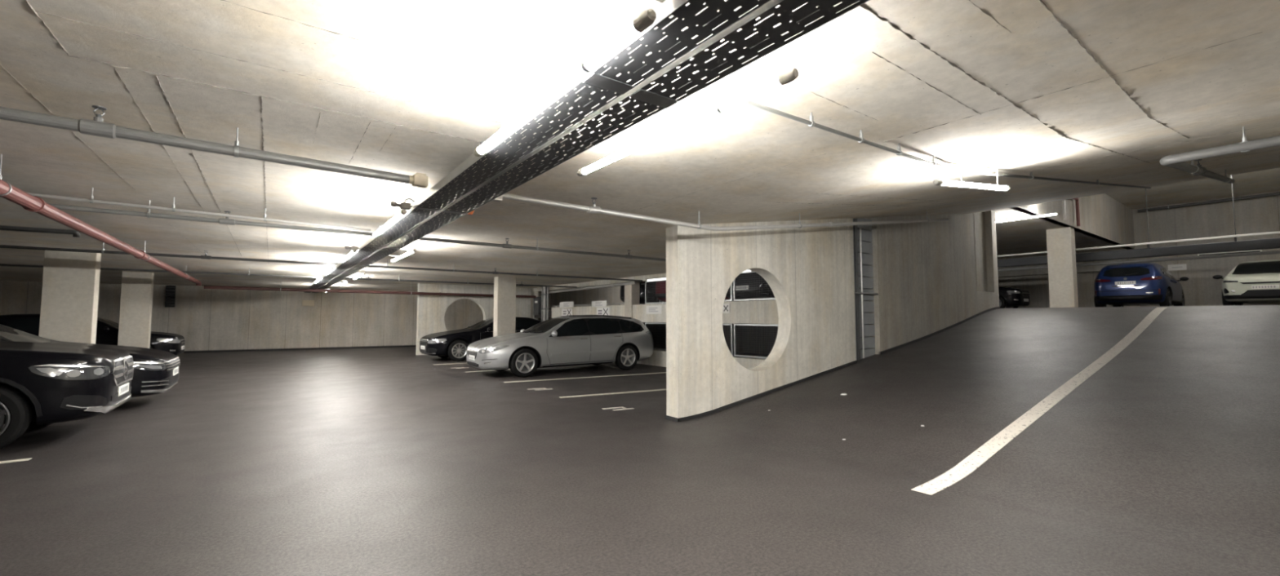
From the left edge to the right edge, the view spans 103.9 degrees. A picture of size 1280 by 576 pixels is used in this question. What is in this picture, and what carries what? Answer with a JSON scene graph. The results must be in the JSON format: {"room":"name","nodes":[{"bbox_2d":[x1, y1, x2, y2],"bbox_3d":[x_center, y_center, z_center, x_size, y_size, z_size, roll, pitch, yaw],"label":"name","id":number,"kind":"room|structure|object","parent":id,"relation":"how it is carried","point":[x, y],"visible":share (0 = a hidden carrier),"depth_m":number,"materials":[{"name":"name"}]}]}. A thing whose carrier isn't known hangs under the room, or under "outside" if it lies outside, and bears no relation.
{"room":"parking garage","nodes":[
{"label":"parking garage","id":0,"kind":"room"},
{"bbox_2d":[0,281,483,351],"bbox_3d":[-15.332,1.343,21.736,17.588,2.660,0.744,2,-4,-32],"label":"wall","id":1,"kind":"structure","parent":0,"point":[207,319],"depth_m":21.25,"materials":[{"name":"concrete"}]},
{"bbox_2d":[164,285,176,306],"bbox_3d":[-18.397,0.327,19.620,0.280,0.840,0.135,2,-4,-36],"label":"air vent","id":2,"kind":"object","parent":1,"relation":"in","point":[170,300],"visible":1,"depth_m":19.59,"materials":[{"name":"black plastic"}]},
{"bbox_2d":[183,345,416,352],"bbox_3d":[-15.335,2.621,21.413,17.258,0.070,0.362,2,-4,-32],"label":"baseboard","id":3,"kind":"structure","parent":1,"relation":"attached to","point":[302,348],"depth_m":21.60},
{"bbox_2d":[302,300,314,306],"bbox_3d":[-14.510,0.662,21.912,0.450,0.260,0.020,2,-4,-30],"label":"wall plate","id":4,"kind":"object","parent":1,"relation":"attached to","point":[304,303],"visible":1,"depth_m":21.90,"materials":[{"name":"beige plastic"}]},
{"bbox_2d":[415,283,530,355],"bbox_3d":[-6.516,1.242,20.022,4.450,2.660,0.250,2,-4,-36],"label":"wall","id":5,"kind":"structure","parent":0,"point":[431,309],"depth_m":19.17,"materials":[{"name":"concrete"}]},
{"bbox_2d":[533,297,541,315],"bbox_3d":[-4.290,0.748,20.912,0.145,0.750,0.500,2,-4,-36],"label":"box","id":6,"kind":"object","parent":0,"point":[536,301],"visible":0.85,"depth_m":20.76,"materials":[{"name":"metal"}]},
{"bbox_2d":[533,311,551,318],"bbox_3d":[7.177,1.245,22.982,20.780,0.300,31.400,2,-4,-36],"label":"floor","id":7,"kind":"structure","parent":0,"point":[549,312],"depth_m":20.62,"materials":[{"name":"concrete"}]},
{"bbox_2d":[620,281,662,304],"bbox_3d":[1.396,0.077,18.858,4.374,1.550,2.252,2,-4,-36],"label":"hatchback car","id":8,"kind":"object","parent":7,"relation":"on","point":[642,284],"visible":0.1,"depth_m":17.12,"materials":[{"name":"black paint"}]},
{"bbox_2d":[655,280,754,302],"bbox_3d":[2.604,-0.063,16.462,4.370,1.550,2.252,2,-4,-36],"label":"hatchback car","id":9,"kind":"object","parent":7,"relation":"on","point":[660,286],"visible":0.02,"depth_m":15.46,"materials":[{"name":"red paint"}]},
{"bbox_2d":[725,272,775,301],"bbox_3d":[4.324,-0.203,14.069,4.374,1.550,2.252,2,-4,-36],"label":"hatchback car","id":10,"kind":"object","parent":7,"relation":"on","point":[762,290],"visible":0.09,"depth_m":12.56,"materials":[{"name":"black paint"}]},
{"bbox_2d":[998,287,1030,308],"bbox_3d":[15.449,0.309,23.584,2.284,1.640,4.514,2,-4,-36],"label":"car","id":11,"kind":"object","parent":7,"relation":"on","point":[1013,298],"visible":0.22,"depth_m":21.63,"materials":[{"name":"black paint"}]},
{"bbox_2d":[1022,292,1029,297],"bbox_3d":[16.771,0.293,21.782,0.908,0.221,0.032,2,-4,-36],"label":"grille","id":12,"kind":"object","parent":11,"relation":"attached to","point":[1024,294],"depth_m":21.75,"materials":[{"name":"black metal"}]},
{"bbox_2d":[1046,226,1078,307],"bbox_3d":[13.815,-0.618,16.392,0.400,2.650,0.640,2,-4,-36],"label":"concrete pillar","id":13,"kind":"structure","parent":7,"relation":"on","point":[1060,242],"depth_m":16.24,"materials":[{"name":"concrete"}]},
{"bbox_2d":[1093,262,1188,306],"bbox_3d":[18.426,-0.009,18.500,4.418,1.680,2.414,2,-4,-36],"label":"car","id":14,"kind":"object","parent":7,"relation":"on","point":[1140,284],"visible":0.98,"depth_m":17.25,"materials":[{"name":"blue paint"}]},
{"bbox_2d":[1094,279,1111,282],"bbox_3d":[16.393,-0.266,17.812,0.172,0.136,0.565,0,-3,-6],"label":"tail light","id":15,"kind":"object","parent":14,"relation":"attached to","point":[1095,280],"depth_m":17.72,"materials":[{"name":"red"}]},
{"bbox_2d":[1140,275,1162,280],"bbox_3d":[17.154,-0.327,16.777,0.565,0.136,0.172,-1,-4,23],"label":"tail light","id":16,"kind":"object","parent":14,"relation":"attached to","point":[1142,277],"depth_m":16.75,"materials":[{"name":"red"}]},
{"bbox_2d":[1177,276,1188,281],"bbox_3d":[19.602,-0.319,18.095,0.119,0.159,0.317,2,-4,-36],"label":"mirror","id":17,"kind":"object","parent":14,"relation":"attached to","point":[1184,278],"depth_m":18.04,"materials":[{"name":"black mirror"}]},
{"bbox_2d":[1212,259,1279,305],"bbox_3d":[20.610,-0.122,16.391,4.614,1.660,2.339,2,-4,-36],"label":"car","id":18,"kind":"object","parent":7,"relation":"on","point":[1250,282],"visible":0.99,"depth_m":15.51,"materials":[{"name":"grey paint"}]},
{"bbox_2d":[1212,275,1223,279],"bbox_3d":[19.436,-0.365,16.798,0.119,0.159,0.317,2,-4,-36],"label":"mirror","id":19,"kind":"object","parent":18,"relation":"attached to","point":[1216,277],"depth_m":16.80,"materials":[{"name":"black mirror"}]},
{"bbox_2d":[551,285,624,311],"bbox_3d":[-1.460,0.015,27.201,0.200,2.650,14.500,2,-4,-36],"label":"wall","id":20,"kind":"structure","parent":0,"point":[611,295],"depth_m":29.09,"materials":[{"name":"concrete"}]},
{"bbox_2d":[537,290,666,351],"bbox_3d":[-2.255,1.990,35.699,20.300,5.600,0.300,2,-4,-36],"label":"wall","id":21,"kind":"structure","parent":0,"point":[653,328],"depth_m":37.94,"materials":[{"name":"concrete"}]},
{"bbox_2d":[624,282,639,318],"bbox_3d":[-0.250,0.848,15.688,0.320,2.060,0.380,2,-4,-36],"label":"wall pier","id":22,"kind":"object","parent":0,"point":[631,291],"visible":0.36,"depth_m":15.59,"materials":[{"name":"concrete"}]},
{"bbox_2d":[0,346,1277,575],"bbox_3d":[-5.334,1.996,7.580,17.500,0.300,37.300,2,-4,-36],"label":"floor","id":23,"kind":"structure","parent":0,"point":[395,461],"depth_m":3.97,"materials":[{"name":"concrete"}]},
{"bbox_2d":[0,457,32,463],"bbox_3d":[-7.884,1.610,3.576,4.630,0.004,0.100,2,-4,-36],"label":"parking line","id":24,"kind":"object","parent":23,"relation":"on","point":[28,459],"visible":1,"depth_m":4.89,"materials":[{"name":"white paint"}]},
{"bbox_2d":[0,340,133,448],"bbox_3d":[-8.351,0.875,4.928,4.684,1.630,2.322,2,-4,-36],"label":"car","id":25,"kind":"object","parent":23,"relation":"on","point":[42,384],"visible":1,"depth_m":5.45,"materials":[{"name":"black paint"}]},
{"bbox_2d":[66,369,80,377],"bbox_3d":[-6.211,0.937,5.488,0.033,0.082,0.105,-2,-4,30],"label":"headlight assembly","id":26,"kind":"object","parent":25,"relation":"on","point":[69,373],"depth_m":5.48,"materials":[{"name":"grey"}]},
{"bbox_2d":[93,368,103,375],"bbox_3d":[-6.143,0.948,5.677,0.034,0.082,0.102,0,-3,3],"label":"headlight assembly","id":27,"kind":"object","parent":25,"relation":"on","point":[96,371],"depth_m":5.67,"materials":[{"name":"grey"}]},
{"bbox_2d":[111,355,133,386],"bbox_3d":[-6.494,1.032,6.285,0.063,0.317,1.069,2,-4,-36],"label":"grille","id":28,"kind":"object","parent":25,"relation":"attached to","point":[122,366],"depth_m":6.18,"materials":[{"name":"silver metal"}]},
{"bbox_2d":[38,250,101,343],"bbox_3d":[-10.810,0.625,9.485,0.670,2.660,0.320,2,-4,-36],"label":"concrete pillar","id":29,"kind":"structure","parent":23,"relation":"on","point":[68,310],"depth_m":9.40,"materials":[{"name":"concrete"}]},
{"bbox_2d":[0,324,180,397],"bbox_3d":[-9.755,1.085,6.990,4.874,1.450,2.325,2,-4,-36],"label":"car","id":30,"kind":"object","parent":23,"relation":"on","point":[156,371],"visible":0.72,"depth_m":7.74,"materials":[{"name":"black paint"}]},
{"bbox_2d":[164,356,180,372],"bbox_3d":[-7.833,1.270,8.394,0.104,0.167,1.307,2,-4,-36],"label":"grille","id":31,"kind":"object","parent":30,"relation":"attached to","point":[171,364],"depth_m":8.18,"materials":[{"name":"silver metal"}]},
{"bbox_2d":[0,314,185,355],"bbox_3d":[-15.814,1.478,14.130,4.374,1.500,2.224,2,-4,-36],"label":"car","id":32,"kind":"object","parent":23,"relation":"on","point":[107,331],"visible":0.34,"depth_m":13.89,"materials":[{"name":"black paint"}]},
{"bbox_2d":[102,326,109,332],"bbox_3d":[-14.690,1.142,13.791,0.119,0.159,0.317,2,-4,-36],"label":"mirror","id":33,"kind":"object","parent":32,"relation":"attached to","point":[105,329],"depth_m":13.72,"materials":[{"name":"black mirror"}]},
{"bbox_2d":[117,271,154,348],"bbox_3d":[-14.080,0.888,13.980,0.610,2.660,0.250,2,-4,-36],"label":"concrete pillar","id":34,"kind":"structure","parent":23,"relation":"on","point":[136,288],"depth_m":13.90,"materials":[{"name":"concrete"}]},
{"bbox_2d":[419,316,542,361],"bbox_3d":[-5.014,1.716,17.588,4.914,1.430,2.310,2,-4,-36],"label":"car","id":35,"kind":"object","parent":23,"relation":"on","point":[444,344],"visible":0.59,"depth_m":16.12,"materials":[{"name":"black paint"}]},
{"bbox_2d":[419,338,427,351],"bbox_3d":[-6.963,1.832,16.148,0.074,0.387,0.997,2,-4,-36],"label":"grille","id":36,"kind":"object","parent":35,"relation":"attached to","point":[423,342],"depth_m":16.07,"materials":[{"name":"silver metal"}]},
{"bbox_2d":[493,276,515,337],"bbox_3d":[-4.253,0.991,15.724,0.600,2.660,0.330,2,-4,-36],"label":"concrete pillar","id":37,"kind":"structure","parent":23,"relation":"on","point":[504,287],"depth_m":15.60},
{"bbox_2d":[540,286,551,321],"bbox_3d":[-3.820,1.254,20.234,0.113,2.660,0.700,2,-4,-36],"label":"pipes","id":38,"kind":"object","parent":23,"relation":"on","point":[544,289],"visible":0.47,"depth_m":20.19,"materials":[{"name":"metal"}]},
{"bbox_2d":[466,315,653,377],"bbox_3d":[-1.988,1.444,13.281,4.871,1.470,2.281,2,-4,-34],"label":"estate car","id":39,"kind":"object","parent":23,"relation":"on","point":[571,340],"visible":1,"depth_m":12.52,"materials":[{"name":"grey paint"}]},
{"bbox_2d":[467,349,477,359],"bbox_3d":[-3.980,1.587,11.911,0.033,0.223,0.784,2,-4,-34],"label":"grille","id":40,"kind":"object","parent":39,"relation":"attached to","point":[472,353],"depth_m":11.85,"materials":[{"name":"silver metal"}]},
{"bbox_2d":[551,330,557,337],"bbox_3d":[-2.082,1.105,12.045,0.119,0.159,0.317,2,-4,-36],"label":"mirror","id":41,"kind":"object","parent":39,"relation":"attached to","point":[553,333],"depth_m":11.96,"materials":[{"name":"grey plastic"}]},
{"bbox_2d":[503,372,666,382],"bbox_3d":[-0.913,2.095,11.858,4.558,0.004,0.100,2,-4,-28],"label":"parking line","id":42,"kind":"object","parent":23,"relation":"on","point":[662,372],"visible":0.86,"depth_m":11.66,"materials":[{"name":"white paint"}]},
{"bbox_2d":[559,389,666,398],"bbox_3d":[0.628,1.973,9.781,4.551,0.004,0.100,2,-4,-27],"label":"parking line","id":43,"kind":"object","parent":23,"relation":"on","point":[657,389],"visible":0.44,"depth_m":9.17,"materials":[{"name":"white paint"}]},
{"bbox_2d":[602,406,634,410],"bbox_3d":[-0.336,1.850,7.680,0.440,0.004,0.240,2,-4,-28],"label":"floor marking","id":44,"kind":"object","parent":23,"relation":"on","point":[624,408],"visible":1,"depth_m":7.69,"materials":[{"name":"white paint"}]},
{"bbox_2d":[0,0,1279,291],"bbox_3d":[-3.118,-1.569,9.419,23.000,1.730,37.300,2,-4,-36],"label":"ceiling","id":45,"kind":"structure","parent":0,"point":[408,87],"depth_m":3.21,"materials":[{"name":"concrete"}]},
{"bbox_2d":[0,225,79,237],"bbox_3d":[-9.674,-0.859,4.925,5.783,0.230,0.072,2,-4,-32],"label":"pipe","id":46,"kind":"object","parent":45,"relation":"attached to","point":[75,233],"visible":1,"depth_m":6.27,"materials":[{"name":"metal"}]},
{"bbox_2d":[0,154,201,285],"bbox_3d":[-4.489,-0.897,3.247,0.140,0.350,28.057,2,-4,-36],"label":"pipe","id":47,"kind":"object","parent":45,"relation":"hanging from","point":[31,203],"visible":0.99,"depth_m":5.14,"materials":[{"name":"metal"}]},
{"bbox_2d":[26,187,370,231],"bbox_3d":[-4.575,-0.860,5.570,2.866,0.152,0.047,3,-5,-42],"label":"conduit pipe","id":48,"kind":"object","parent":45,"relation":"hanging from","point":[91,200],"visible":0.98,"depth_m":5.29,"materials":[{"name":"metal"}]},
{"bbox_2d":[0,105,409,183],"bbox_3d":[-5.194,-1.087,1.262,8.658,0.202,0.086,3,-4,-39],"label":"pipe","id":49,"kind":"object","parent":45,"relation":"attached to","point":[96,127],"visible":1,"depth_m":3.12,"materials":[{"name":"metal"}]},
{"bbox_2d":[408,172,428,188],"bbox_3d":[-1.793,-0.872,4.050,0.138,0.102,0.091,2,-4,-36],"label":"end cap","id":50,"kind":"object","parent":49,"relation":"attached to","point":[418,180],"visible":0.97,"depth_m":4.02,"materials":[{"name":"beige plastic"}]},
{"bbox_2d":[0,263,577,288],"bbox_3d":[-9.117,-0.377,13.386,16.703,0.202,0.071,2,-4,-35],"label":"pipe","id":51,"kind":"object","parent":45,"relation":"attached to","point":[1,264],"visible":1,"depth_m":13.04,"materials":[{"name":"metal"}]},
{"bbox_2d":[0,242,642,281],"bbox_3d":[-6.655,-0.573,10.039,16.700,0.202,0.086,2,-4,-36],"label":"pipe","id":52,"kind":"object","parent":45,"relation":"attached to","point":[206,256],"visible":1,"depth_m":9.60,"materials":[{"name":"metal"}]},
{"bbox_2d":[49,200,666,261],"bbox_3d":[-2.587,-0.735,7.362,8.120,0.192,0.066,2,-4,-36],"label":"pipe","id":53,"kind":"object","parent":45,"relation":"attached to","point":[148,215],"visible":0.92,"depth_m":6.09,"materials":[{"name":"metal"}]},
{"bbox_2d":[204,277,536,297],"bbox_3d":[-8.533,0.005,17.710,10.420,0.460,0.124,2,-4,-36],"label":"pipe","id":54,"kind":"object","parent":45,"relation":"hanging from","point":[220,287],"visible":1,"depth_m":16.73,"materials":[{"name":"metal"}]},
{"bbox_2d":[479,141,547,158],"bbox_3d":[-0.777,-0.958,3.188,0.474,0.235,0.040,2,-4,-36],"label":"hanger","id":55,"kind":"object","parent":45,"relation":"hanging from","point":[482,142],"visible":0.08,"depth_m":3.05,"materials":[{"name":"metal"}]},
{"bbox_2d":[303,0,771,293],"bbox_3d":[-4.351,-0.548,7.831,0.208,0.069,29.700,2,-4,-36],"label":"cable tray","id":56,"kind":"object","parent":55,"relation":"hanging from","point":[710,22],"visible":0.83,"depth_m":2.18,"materials":[{"name":"grey metal"}]},
{"bbox_2d":[340,250,356,262],"bbox_3d":[-4.699,-0.524,8.070,0.070,0.087,1.720,2,-4,-36],"label":"lamp","id":57,"kind":"object","parent":56,"relation":"attached to","point":[353,252],"visible":0.86,"depth_m":7.88,"materials":[{"name":"white"}]},
{"bbox_2d":[345,243,360,250],"bbox_3d":[-4.172,-0.603,7.282,0.201,0.106,0.060,2,-4,-36],"label":"socket","id":58,"kind":"object","parent":56,"relation":"attached to","point":[352,248],"visible":0.95,"depth_m":7.26,"materials":[{"name":"grey plastic"}]},
{"bbox_2d":[372,209,407,237],"bbox_3d":[-2.669,-0.685,5.310,0.070,0.087,1.720,2,-4,-36],"label":"lamp","id":59,"kind":"object","parent":56,"relation":"attached to","point":[402,212],"visible":0.96,"depth_m":5.10,"materials":[{"name":"white"}]},
{"bbox_2d":[390,198,413,209],"bbox_3d":[-2.135,-0.765,4.514,0.201,0.106,0.060,2,-4,-36],"label":"socket","id":60,"kind":"object","parent":56,"relation":"attached to","point":[403,206],"visible":0.91,"depth_m":4.49,"materials":[{"name":"grey plastic"}]},
{"bbox_2d":[473,8,656,156],"bbox_3d":[-0.460,-0.861,2.309,0.070,0.087,1.720,2,-4,-36],"label":"lamp","id":61,"kind":"object","parent":56,"relation":"attached to","point":[645,19],"visible":1,"depth_m":1.97,"materials":[{"name":"white"}]},
{"bbox_2d":[311,0,870,293],"bbox_3d":[-4.157,-0.539,7.972,0.218,0.069,29.700,2,-4,-36],"label":"cable tray","id":62,"kind":"object","parent":55,"relation":"hanging from","point":[807,18],"visible":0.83,"depth_m":2.17,"materials":[{"name":"grey metal"}]},
{"bbox_2d":[351,272,364,279],"bbox_3d":[-7.149,-0.309,12.482,0.304,0.087,1.840,2,-4,-36],"label":"lamp","id":63,"kind":"object","parent":62,"relation":"attached to","point":[362,274],"visible":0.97,"depth_m":12.32,"materials":[{"name":"white"}]},
{"bbox_2d":[389,248,416,262],"bbox_3d":[-4.071,-0.554,8.298,0.304,0.087,1.840,2,-4,-36],"label":"lamp","id":64,"kind":"object","parent":62,"relation":"attached to","point":[413,251],"visible":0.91,"depth_m":8.16,"materials":[{"name":"white"}]},
{"bbox_2d":[492,195,502,202],"bbox_3d":[-1.250,-0.794,4.321,0.112,0.083,0.074,2,-4,-36],"label":"junction box","id":65,"kind":"object","parent":62,"relation":"attached to","point":[499,199],"visible":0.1,"depth_m":4.31,"materials":[{"name":"grey plastic"}]},
{"bbox_2d":[577,68,798,177],"bbox_3d":[0.008,-0.879,2.755,0.304,0.087,1.840,2,-4,-36],"label":"lamp","id":66,"kind":"object","parent":62,"relation":"attached to","point":[790,75],"visible":0.91,"depth_m":2.51,"materials":[{"name":"white"}]},
{"bbox_2d":[502,193,948,231],"bbox_3d":[2.459,-1.118,7.272,9.325,1.012,0.117,3,-4,-37],"label":"pipe","id":67,"kind":"object","parent":45,"relation":"attached to","point":[592,210],"visible":1,"depth_m":5.73,"materials":[{"name":"metal"}]},
{"bbox_2d":[662,75,937,167],"bbox_3d":[1.211,-1.032,3.190,2.653,0.088,0.037,2,-4,-34],"label":"conduit pipe","id":68,"kind":"object","parent":45,"relation":"hanging from","point":[811,123],"visible":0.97,"depth_m":3.12,"materials":[{"name":"metal"}]},
{"bbox_2d":[933,163,1010,191],"bbox_3d":[2.898,-0.956,4.327,1.541,0.371,0.052,2,-4,-36],"label":"lamp","id":69,"kind":"object","parent":45,"relation":"attached to","point":[938,182],"visible":1,"depth_m":4.20,"materials":[{"name":"white"}]},
{"bbox_2d":[936,162,1151,188],"bbox_3d":[6.206,-1.474,6.912,9.734,1.377,0.040,3,-4,-37],"label":"conduit pipe","id":70,"kind":"object","parent":45,"relation":"hanging from","point":[940,166],"visible":0.98,"depth_m":5.21,"materials":[{"name":"metal"}]},
{"bbox_2d":[1160,126,1279,183],"bbox_3d":[7.873,-1.503,5.669,7.123,1.072,2.058,2,-4,-36],"label":"pipe","id":71,"kind":"object","parent":45,"relation":"attached to","point":[1175,161],"visible":1,"depth_m":4.12,"materials":[{"name":"metal"}]},
{"bbox_2d":[530,273,778,369],"bbox_3d":[-2.567,1.003,18.840,0.200,5.600,22.550,2,-4,-36],"label":"wall","id":72,"kind":"structure","parent":0,"point":[756,312],"depth_m":14.39,"materials":[{"name":"concrete"}]},
{"bbox_2d":[560,301,573,307],"bbox_3d":[-2.789,0.630,18.979,0.017,0.220,1.100,2,-4,-36],"label":"sign","id":73,"kind":"object","parent":72,"relation":"attached to","point":[562,304],"visible":1,"depth_m":18.93,"materials":[{"name":"white paint"}]},
{"bbox_2d":[561,308,572,315],"bbox_3d":[-2.759,0.927,18.921,0.017,0.300,0.800,2,-4,-36],"label":"sign","id":74,"kind":"object","parent":72,"relation":"attached to","point":[565,312],"visible":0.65,"depth_m":18.92,"materials":[{"name":"white paint"}]},
{"bbox_2d":[552,302,624,307],"bbox_3d":[-1.942,0.623,17.924,0.044,0.081,5.100,2,-4,-36],"label":"handrail","id":75,"kind":"object","parent":72,"relation":"on","point":[619,304],"visible":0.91,"depth_m":17.82,"materials":[{"name":"metal"}]},
{"bbox_2d":[549,281,636,293],"bbox_3d":[-1.853,0.002,17.653,0.114,0.148,5.801,2,-4,-36],"label":"conduit pipe","id":76,"kind":"object","parent":72,"relation":"attached to","point":[613,285],"visible":0.98,"depth_m":17.13,"materials":[{"name":"metal"}]},
{"bbox_2d":[591,300,606,306],"bbox_3d":[-1.398,0.539,17.087,0.017,0.200,0.950,2,-4,-36],"label":"sign","id":77,"kind":"object","parent":72,"relation":"attached to","point":[594,304],"visible":1,"depth_m":17.05,"materials":[{"name":"white paint"}]},
{"bbox_2d":[596,307,609,315],"bbox_3d":[-1.250,0.807,16.869,0.017,0.300,0.800,2,-4,-36],"label":"sign","id":78,"kind":"object","parent":72,"relation":"attached to","point":[600,311],"visible":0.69,"depth_m":16.83,"materials":[{"name":"white paint"}]},
{"bbox_2d":[645,305,661,314],"bbox_3d":[0.396,0.636,14.635,0.017,0.250,0.720,2,-4,-36],"label":"sign","id":79,"kind":"object","parent":72,"relation":"attached to","point":[653,309],"visible":1,"depth_m":14.63,"materials":[{"name":"white paint"}]},
{"bbox_2d":[645,276,666,281],"bbox_3d":[0.547,-0.255,14.400,0.105,0.089,1.100,2,-4,-36],"label":"lamp","id":80,"kind":"object","parent":72,"relation":"attached to","point":[663,277],"visible":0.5,"depth_m":14.44,"materials":[{"name":"white plastic"}]},
{"bbox_2d":[644,280,733,304],"bbox_3d":[1.218,0.058,13.733,0.040,0.690,3.540,2,-4,-36],"label":"mesh panel","id":81,"kind":"object","parent":72,"relation":"attached to","point":[731,299],"visible":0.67,"depth_m":14.64,"materials":[{"name":"grey metal"}]},
{"bbox_2d":[644,322,733,355],"bbox_3d":[1.218,1.350,13.657,0.040,0.780,3.540,2,-4,-36],"label":"mesh panel","id":82,"kind":"object","parent":72,"relation":"attached to","point":[646,323],"visible":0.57,"depth_m":14.34,"materials":[{"name":"grey metal"}]},
{"bbox_2d":[722,303,729,313],"bbox_3d":[2.113,0.500,12.302,0.017,0.240,0.240,2,-4,-36],"label":"sign","id":83,"kind":"object","parent":72,"relation":"attached to","point":[726,309],"visible":0.82,"depth_m":12.29,"materials":[{"name":"white paint"}]},
{"bbox_2d":[733,271,775,301],"bbox_3d":[3.190,-0.099,11.053,0.040,0.690,3.000,2,-4,-36],"label":"mesh panel","id":84,"kind":"object","parent":72,"relation":"attached to","point":[735,280],"visible":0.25,"depth_m":11.85,"materials":[{"name":"grey metal"}]},
{"bbox_2d":[733,324,778,359],"bbox_3d":[3.190,1.194,10.978,0.040,0.780,3.000,2,-4,-36],"label":"mesh panel","id":85,"kind":"object","parent":72,"relation":"attached to","point":[735,325],"visible":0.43,"depth_m":11.77,"materials":[{"name":"grey metal"}]},
{"bbox_2d":[730,351,768,359],"bbox_3d":[5.006,4.297,25.494,20.500,0.200,24.500,2,-4,-36],"label":"floor","id":86,"kind":"structure","parent":0,"point":[739,353],"depth_m":36.40,"materials":[{"name":"concrete"}]},
{"bbox_2d":[666,210,999,417],"bbox_3d":[5.072,-0.070,10.355,11.490,4.450,0.250,2,-4,-36],"label":"wall","id":87,"kind":"structure","parent":0,"point":[809,272],"depth_m":8.60,"materials":[{"name":"concrete"}]},
{"bbox_2d":[665,360,857,422],"bbox_3d":[2.195,1.594,8.140,4.390,0.628,0.274,2,-4,-36],"label":"baseboard","id":88,"kind":"structure","parent":87,"relation":"attached to","point":[677,420],"depth_m":7.62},
{"bbox_2d":[879,306,999,355],"bbox_3d":[7.252,0.924,11.757,6.250,1.056,0.042,2,-4,-36],"label":"baseboard","id":89,"kind":"structure","parent":87,"relation":"attached to","point":[995,308],"depth_m":11.28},
{"bbox_2d":[852,218,875,359],"bbox_3d":[4.254,0.028,9.890,0.890,3.900,0.360,2,-4,-36],"label":"wall","id":90,"kind":"structure","parent":0,"point":[866,233],"depth_m":9.89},
{"bbox_2d":[854,228,878,358],"bbox_3d":[4.383,0.098,9.720,0.840,2.500,0.044,2,-4,-36],"label":"conduit riser","id":91,"kind":"object","parent":90,"relation":"attached to","point":[861,293],"visible":0.98,"depth_m":9.63,"materials":[{"name":"metal"}]},
{"bbox_2d":[680,305,1279,575],"bbox_3d":[7.201,1.175,7.666,11.850,1.950,6.720,2,-4,-36],"label":"ramp","id":92,"kind":"structure","parent":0,"point":[1173,442],"depth_m":5.62,"materials":[{"name":"concrete"}]},
{"bbox_2d":[853,218,861,360],"bbox_3d":[4.156,-0.086,9.651,0.100,3.000,0.080,2,-4,-36],"label":"channel","id":93,"kind":"object","parent":92,"relation":"on","point":[855,227],"visible":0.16,"depth_m":9.60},
{"bbox_2d":[911,307,1166,495],"bbox_3d":[6.802,1.029,7.449,11.360,1.616,0.155,2,-4,-37],"label":"lane marking","id":94,"kind":"object","parent":92,"relation":"on","point":[969,464],"visible":1,"depth_m":5.45,"materials":[{"name":"white paint"}]},
{"bbox_2d":[722,191,1279,354],"bbox_3d":[15.489,0.746,29.003,0.300,7.300,31.600,2,-4,-36],"label":"wall","id":95,"kind":"structure","parent":0,"point":[1261,215],"depth_m":20.00,"materials":[{"name":"concrete"}]},
{"bbox_2d":[997,248,1128,277],"bbox_3d":[13.333,-0.622,31.474,0.350,0.880,25.200,2,-4,-36],"label":"trim","id":96,"kind":"structure","parent":95,"relation":"attached to","point":[1095,268],"depth_m":23.59,"materials":[{"name":"grey metal"}]},
{"bbox_2d":[1167,263,1186,271],"bbox_3d":[21.754,-0.836,20.282,0.017,0.240,0.520,2,-4,-36],"label":"sign","id":97,"kind":"object","parent":95,"relation":"attached to","point":[1173,267],"visible":1,"depth_m":20.27,"materials":[{"name":"white paint"}]},
{"bbox_2d":[1197,249,1262,256],"bbox_3d":[22.551,-1.301,19.180,0.050,0.170,1.600,2,-4,-36],"label":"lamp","id":98,"kind":"object","parent":95,"relation":"attached to","point":[1255,251],"visible":0.39,"depth_m":19.13,"materials":[{"name":"plastic"}]},
{"bbox_2d":[992,206,1132,259],"bbox_3d":[5.387,-1.558,25.570,20.800,0.300,25.380,2,-4,-36],"label":"ceiling","id":99,"kind":"structure","parent":0,"point":[1026,235],"depth_m":17.93,"materials":[{"name":"concrete"}]},
{"bbox_2d":[995,213,1060,222],"bbox_3d":[10.755,-2.005,14.047,0.052,0.155,1.640,2,-4,-36],"label":"lamp","id":100,"kind":"object","parent":99,"relation":"attached to","point":[1037,216],"visible":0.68,"depth_m":13.95,"materials":[{"name":"white"}]},
{"bbox_2d":[996,174,1279,267],"bbox_3d":[13.881,-2.132,19.537,0.380,2.660,17.200,2,-4,-36],"label":"pipe","id":101,"kind":"object","parent":99,"relation":"hanging from","point":[1268,243],"visible":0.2,"depth_m":15.76,"materials":[{"name":"metal"}]},
{"bbox_2d":[997,250,1279,271],"bbox_3d":[14.075,-1.198,19.625,0.112,1.115,17.200,2,-4,-36],"label":"conduit pipe","id":102,"kind":"object","parent":99,"relation":"hanging from","point":[1273,252],"visible":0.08,"depth_m":15.99,"materials":[{"name":"metal"}]},
{"bbox_2d":[1010,194,1134,249],"bbox_3d":[16.662,-2.813,14.414,15.300,1.899,6.400,2,-4,-36],"label":"wall","id":103,"kind":"structure","parent":0,"point":[1101,215],"depth_m":17.91,"materials":[{"name":"concrete"}]},
{"bbox_2d":[1062,200,1066,220],"bbox_3d":[12.959,-2.515,15.301,0.058,0.910,0.060,2,-4,-36],"label":"conduit pipe","id":104,"kind":"object","parent":103,"relation":"attached to","point":[1064,201],"visible":0.66,"depth_m":15.27,"materials":[{"name":"metal"}]},
{"bbox_2d":[1071,198,1079,226],"bbox_3d":[13.653,-2.462,15.783,1.096,0.920,0.090,2,-4,-36],"label":"pipe","id":105,"kind":"object","parent":103,"relation":"attached to","point":[1077,200],"visible":0.82,"depth_m":16.05,"materials":[{"name":"metal"}]},
{"bbox_2d":[1104,168,1279,209],"bbox_3d":[16.783,-3.905,14.567,15.600,0.300,6.400,2,-4,-36],"label":"ceiling","id":106,"kind":"structure","parent":0,"point":[1264,181],"depth_m":18.30,"materials":[{"name":"concrete"}]},
{"bbox_2d":[1137,191,1279,212],"bbox_3d":[22.527,-3.400,18.888,0.132,0.204,5.400,2,-4,-36],"label":"conduit pipe","id":107,"kind":"object","parent":106,"relation":"hanging from","point":[1259,196],"visible":1,"depth_m":19.38,"materials":[{"name":"metal"}]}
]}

